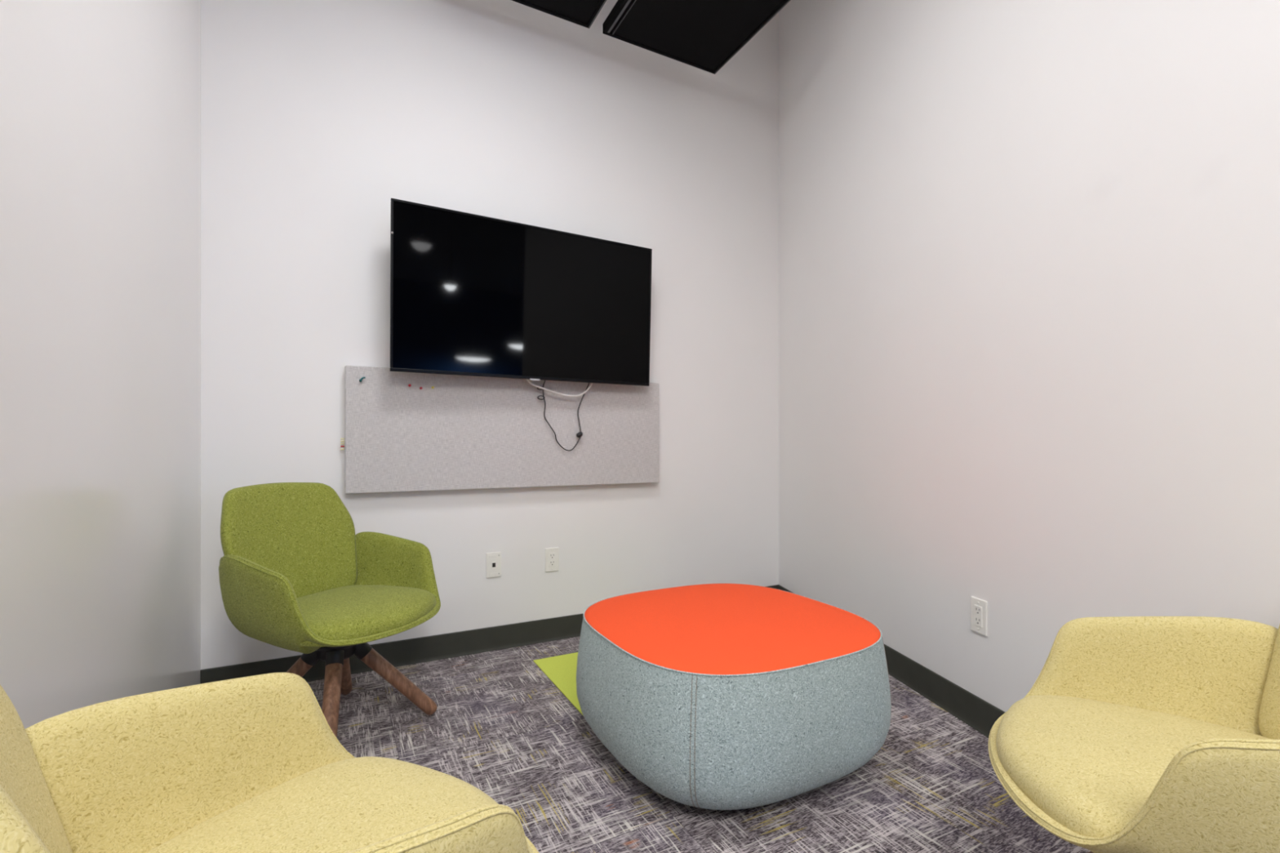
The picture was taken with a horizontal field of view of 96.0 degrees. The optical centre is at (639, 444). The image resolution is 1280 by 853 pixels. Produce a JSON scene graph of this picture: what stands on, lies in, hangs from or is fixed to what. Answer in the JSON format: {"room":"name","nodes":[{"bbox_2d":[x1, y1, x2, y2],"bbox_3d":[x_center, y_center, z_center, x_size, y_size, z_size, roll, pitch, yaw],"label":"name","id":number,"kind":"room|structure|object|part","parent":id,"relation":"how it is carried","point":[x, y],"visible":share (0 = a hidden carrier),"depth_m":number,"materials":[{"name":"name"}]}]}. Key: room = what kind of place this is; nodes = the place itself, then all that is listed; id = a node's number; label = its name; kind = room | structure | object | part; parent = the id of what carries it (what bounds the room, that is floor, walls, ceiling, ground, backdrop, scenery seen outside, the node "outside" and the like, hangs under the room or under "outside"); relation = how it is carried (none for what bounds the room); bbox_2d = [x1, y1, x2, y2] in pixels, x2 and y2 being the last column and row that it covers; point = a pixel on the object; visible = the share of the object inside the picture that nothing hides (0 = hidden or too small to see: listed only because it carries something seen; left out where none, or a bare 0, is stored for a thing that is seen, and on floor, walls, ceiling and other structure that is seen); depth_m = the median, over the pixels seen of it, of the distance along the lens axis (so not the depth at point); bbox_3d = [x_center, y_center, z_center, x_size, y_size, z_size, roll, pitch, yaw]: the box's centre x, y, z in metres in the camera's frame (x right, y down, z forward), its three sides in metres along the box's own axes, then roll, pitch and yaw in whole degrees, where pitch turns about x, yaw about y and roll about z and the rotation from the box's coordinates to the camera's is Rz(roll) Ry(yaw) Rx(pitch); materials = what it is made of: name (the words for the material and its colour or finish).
{"room":"small meeting room","nodes":[
{"label":"small meeting room","id":0,"kind":"room"},
{"bbox_2d":[0,0,200,728],"bbox_3d":[-0.967,-0.950,0.745,0.120,3.800,3.120,0,0,-28],"label":"wall","id":1,"kind":"structure","parent":0,"point":[100,100],"depth_m":1.23,"materials":[{"name":"paint"}]},
{"bbox_2d":[200,0,778,669],"bbox_3d":[-0.375,-0.950,2.889,3.168,3.800,0.120,0,0,-28],"label":"wall","id":2,"kind":"structure","parent":0,"point":[316,115],"depth_m":2.63,"materials":[{"name":"paint"}]},
{"bbox_2d":[200,584,778,684],"bbox_3d":[-0.402,0.896,2.800,2.798,0.107,0.013,0,0,-28],"label":"baseboard","id":3,"kind":"structure","parent":2,"relation":"attached to","point":[440,646],"depth_m":2.54,"materials":[{"name":"rubber"}]},
{"bbox_2d":[485,551,501,577],"bbox_3d":[-0.675,0.557,2.658,0.069,0.114,0.008,0,0,-28],"label":"outlet","id":4,"kind":"object","parent":2,"relation":"attached to","point":[493,560],"visible":1,"depth_m":2.65,"materials":[{"name":"white plastic"}]},
{"bbox_2d":[345,364,658,493],"bbox_3d":[-0.557,-0.059,2.695,1.465,0.524,0.050,0,0,-28],"label":"pinboard","id":5,"kind":"object","parent":2,"relation":"attached to","point":[464,432],"visible":0.97,"depth_m":2.60,"materials":[{"name":"grey fabric"}]},
{"bbox_2d":[390,198,652,386],"bbox_3d":[-0.503,-0.631,2.650,1.205,0.688,0.164,0,0,-30],"label":"television","id":6,"kind":"object","parent":2,"relation":"attached to","point":[472,295],"visible":1,"depth_m":2.54,"materials":[{"name":"black plastic"}]},
{"bbox_2d":[526,378,592,396],"bbox_3d":[-0.376,-0.269,2.713,0.335,0.088,0.008,0,0,-28],"label":"cord","id":7,"kind":"object","parent":6,"relation":"hanging from","point":[528,380],"visible":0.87,"depth_m":2.71,"materials":[{"name":"white plastic"}]},
{"bbox_2d":[537,380,589,451],"bbox_3d":[-0.362,-0.144,2.746,0.265,0.355,0.025,0,0,-28],"label":"cord","id":8,"kind":"object","parent":6,"relation":"hanging from","point":[579,434],"visible":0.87,"depth_m":2.75,"materials":[{"name":"black plastic"}]},
{"bbox_2d":[545,546,559,572],"bbox_3d":[-0.426,0.559,2.790,0.069,0.114,0.008,0,0,-28],"label":"power outlet","id":9,"kind":"object","parent":2,"relation":"attached to","point":[552,554],"visible":1,"depth_m":2.79,"materials":[{"name":"white plastic"}]},
{"bbox_2d":[548,552,555,567],"bbox_3d":[-0.424,0.559,2.788,0.034,0.067,0.003,0,0,-28],"label":"receptacle","id":10,"kind":"object","parent":9,"relation":"attached to","point":[552,556],"depth_m":2.79,"materials":[{"name":"white plastic"}]},
{"bbox_2d":[306,635,1090,852],"bbox_3d":[3.132,1.000,-2.079,8.800,0.100,12.400,0,0,-28],"label":"floor","id":11,"kind":"structure","parent":0,"point":[499,726],"depth_m":1.64,"materials":[{"name":"carpet"}]},
{"bbox_2d":[0,672,538,852],"bbox_3d":[-0.433,0.539,0.659,0.559,0.806,0.631,0,0,39],"label":"swivel armchair","id":12,"kind":"object","parent":11,"relation":"on","point":[251,764],"visible":1,"depth_m":0.76,"materials":[{"name":"yellow fabric"}]},
{"bbox_3d":[-0.573,0.341,0.487,0.467,0.409,0.188,0,0,39],"label":"backrest","id":13,"kind":"part","parent":12,"relation":"part of","materials":[{"name":"yellow fabric"}]},
{"bbox_2d":[146,756,533,852],"bbox_3d":[-0.394,0.535,0.708,0.486,0.070,0.482,0,0,39],"label":"seat cushion","id":14,"kind":"object","parent":12,"relation":"on","point":[291,804],"depth_m":0.80,"materials":[{"name":"yellow fabric"}]},
{"bbox_2d":[218,482,440,737],"bbox_3d":[-1.009,0.539,1.903,0.631,0.806,0.558,0,0,23],"label":"swivel armchair","id":15,"kind":"object","parent":11,"relation":"on","point":[295,574],"visible":1,"depth_m":1.90,"materials":[{"name":"green fabric"}]},
{"bbox_3d":[-1.213,0.341,1.990,0.188,0.409,0.467,0,0,23],"label":"backrest","id":16,"kind":"part","parent":15,"relation":"part of","materials":[{"name":"green fabric"}]},
{"bbox_3d":[-1.161,0.798,1.833,0.272,0.288,0.049,0,0,-22],"label":"leg","id":17,"kind":"part","parent":15,"relation":"part of","materials":[{"name":"brown wood"}]},
{"bbox_2d":[300,650,319,665],"bbox_3d":[-1.050,0.667,1.878,0.098,0.103,0.052,0,0,-22],"label":"socket","id":18,"kind":"object","parent":15,"relation":"attached to","point":[311,659],"depth_m":1.85,"materials":[{"name":"black metal"}]},
{"bbox_3d":[-0.932,0.798,1.736,0.049,0.288,0.272,0,0,-22],"label":"leg","id":19,"kind":"part","parent":15,"relation":"part of","materials":[{"name":"brown wood"}]},
{"bbox_2d":[324,649,344,667],"bbox_3d":[-0.977,0.667,1.847,0.052,0.103,0.098,0,0,-22],"label":"socket","id":20,"kind":"object","parent":15,"relation":"attached to","point":[333,658],"depth_m":1.82,"materials":[{"name":"black metal"}]},
{"bbox_3d":[-1.064,0.798,2.062,0.049,0.288,0.272,0,0,-22],"label":"leg","id":21,"kind":"part","parent":15,"relation":"part of","materials":[{"name":"brown wood"}]},
{"bbox_2d":[354,642,372,659],"bbox_3d":[-0.946,0.667,1.920,0.098,0.103,0.052,0,0,-22],"label":"socket","id":22,"kind":"object","parent":15,"relation":"attached to","point":[362,651],"depth_m":1.91,"materials":[{"name":"black metal"}]},
{"bbox_2d":[297,585,436,647],"bbox_3d":[-0.951,0.535,1.879,0.482,0.070,0.486,0,0,23],"label":"seat cushion","id":23,"kind":"object","parent":15,"relation":"on","point":[335,615],"depth_m":1.78,"materials":[{"name":"green fabric"}]},
{"bbox_3d":[-0.835,0.798,1.964,0.272,0.288,0.049,0,0,-22],"label":"leg","id":24,"kind":"part","parent":15,"relation":"part of","materials":[{"name":"brown wood"}]},
{"bbox_2d":[533,652,583,715],"bbox_3d":[-0.066,0.948,2.399,0.595,0.004,0.595,0,0,-28],"label":"rug","id":25,"kind":"object","parent":11,"relation":"on","point":[561,670],"depth_m":2.39,"materials":[{"name":"green carpet"}]},
{"bbox_2d":[576,583,891,809],"bbox_3d":[0.272,0.746,1.854,0.881,0.408,0.881,0,0,-28],"label":"ottoman","id":26,"kind":"object","parent":11,"relation":"on","point":[713,696],"visible":1,"depth_m":1.50,"materials":[{"name":"grey fabric"}]},
{"bbox_2d":[584,583,880,675],"bbox_3d":[0.272,0.557,1.854,0.833,0.030,0.833,0,0,-28],"label":"cushion","id":27,"kind":"object","parent":26,"relation":"on","point":[707,628],"depth_m":1.68,"materials":[{"name":"orange fabric"}]},
{"bbox_2d":[988,616,1279,852],"bbox_3d":[0.921,0.539,0.912,0.631,0.806,0.558,0,0,23],"label":"swivel armchair","id":28,"kind":"object","parent":11,"relation":"on","point":[1132,734],"visible":1,"depth_m":1.00,"materials":[{"name":"yellow fabric"}]},
{"bbox_2d":[995,694,1271,852],"bbox_3d":[0.864,0.535,0.937,0.482,0.070,0.486,0,0,23],"label":"seat cushion","id":29,"kind":"object","parent":28,"relation":"on","point":[1082,767],"depth_m":0.96,"materials":[{"name":"yellow fabric"}]},
{"bbox_3d":[1.125,0.341,0.825,0.188,0.409,0.467,0,0,23],"label":"backrest","id":30,"kind":"part","parent":28,"relation":"part of","materials":[{"name":"yellow fabric"}]},
{"bbox_2d":[778,0,1279,711],"bbox_3d":[1.139,-0.950,2.184,0.120,3.800,2.618,0,0,-11],"label":"wall","id":31,"kind":"structure","parent":0,"point":[1028,251],"depth_m":1.75,"materials":[{"name":"paint"}]},
{"bbox_2d":[777,584,1005,737],"bbox_3d":[1.074,0.896,2.171,0.013,0.107,2.619,0,0,-11],"label":"baseboard","id":32,"kind":"structure","parent":31,"relation":"attached to","point":[970,708],"depth_m":2.07,"materials":[{"name":"rubber"}]},
{"bbox_2d":[970,595,987,635],"bbox_3d":[1.126,0.571,1.913,0.008,0.114,0.069,0,0,-11],"label":"power outlet","id":33,"kind":"object","parent":31,"relation":"attached to","point":[979,607],"visible":1,"depth_m":1.91,"materials":[{"name":"white plastic"}]},
{"bbox_2d":[973,604,982,627],"bbox_3d":[1.123,0.571,1.913,0.003,0.067,0.034,0,0,-11],"label":"receptacle","id":34,"kind":"object","parent":33,"relation":"attached to","point":[976,615],"depth_m":1.91,"materials":[{"name":"white plastic"}]},
{"bbox_3d":[3.132,-2.900,-2.079,8.800,0.100,12.400,0,0,-28],"label":"ceiling","id":35,"kind":"structure","parent":0,"visible":0},
{"bbox_2d":[511,0,606,28],"bbox_3d":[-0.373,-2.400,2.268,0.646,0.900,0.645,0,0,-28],"label":"ceiling panel","id":36,"kind":"object","parent":35,"relation":"hanging from","point":[584,13],"visible":1,"depth_m":2.58,"materials":[{"name":"metal"}]},
{"bbox_3d":[-0.090,-1.960,2.418,0.006,0.020,0.645,0,0,-28],"label":"rail","id":37,"kind":"part","parent":36,"relation":"part of","materials":[{"name":"metal"}]},
{"bbox_2d":[602,0,791,74],"bbox_3d":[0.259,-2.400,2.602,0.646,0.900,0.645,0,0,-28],"label":"ceiling panel","id":38,"kind":"object","parent":35,"relation":"hanging from","point":[705,35],"visible":1,"depth_m":2.69,"materials":[{"name":"metal"}]},
{"bbox_3d":[-0.008,-1.962,2.461,0.013,0.021,0.613,0,0,-28],"label":"rail","id":39,"kind":"part","parent":38,"relation":"part of","materials":[{"name":"metal"}]},
{"bbox_3d":[0.013,-1.961,2.472,0.004,0.022,0.613,0,0,-28],"label":"rail","id":40,"kind":"part","parent":38,"relation":"part of","materials":[{"name":"metal"}]},
{"bbox_3d":[0.542,-1.960,2.751,0.006,0.020,0.645,0,0,-28],"label":"rail","id":41,"kind":"part","parent":38,"relation":"part of","materials":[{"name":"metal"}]}
]}

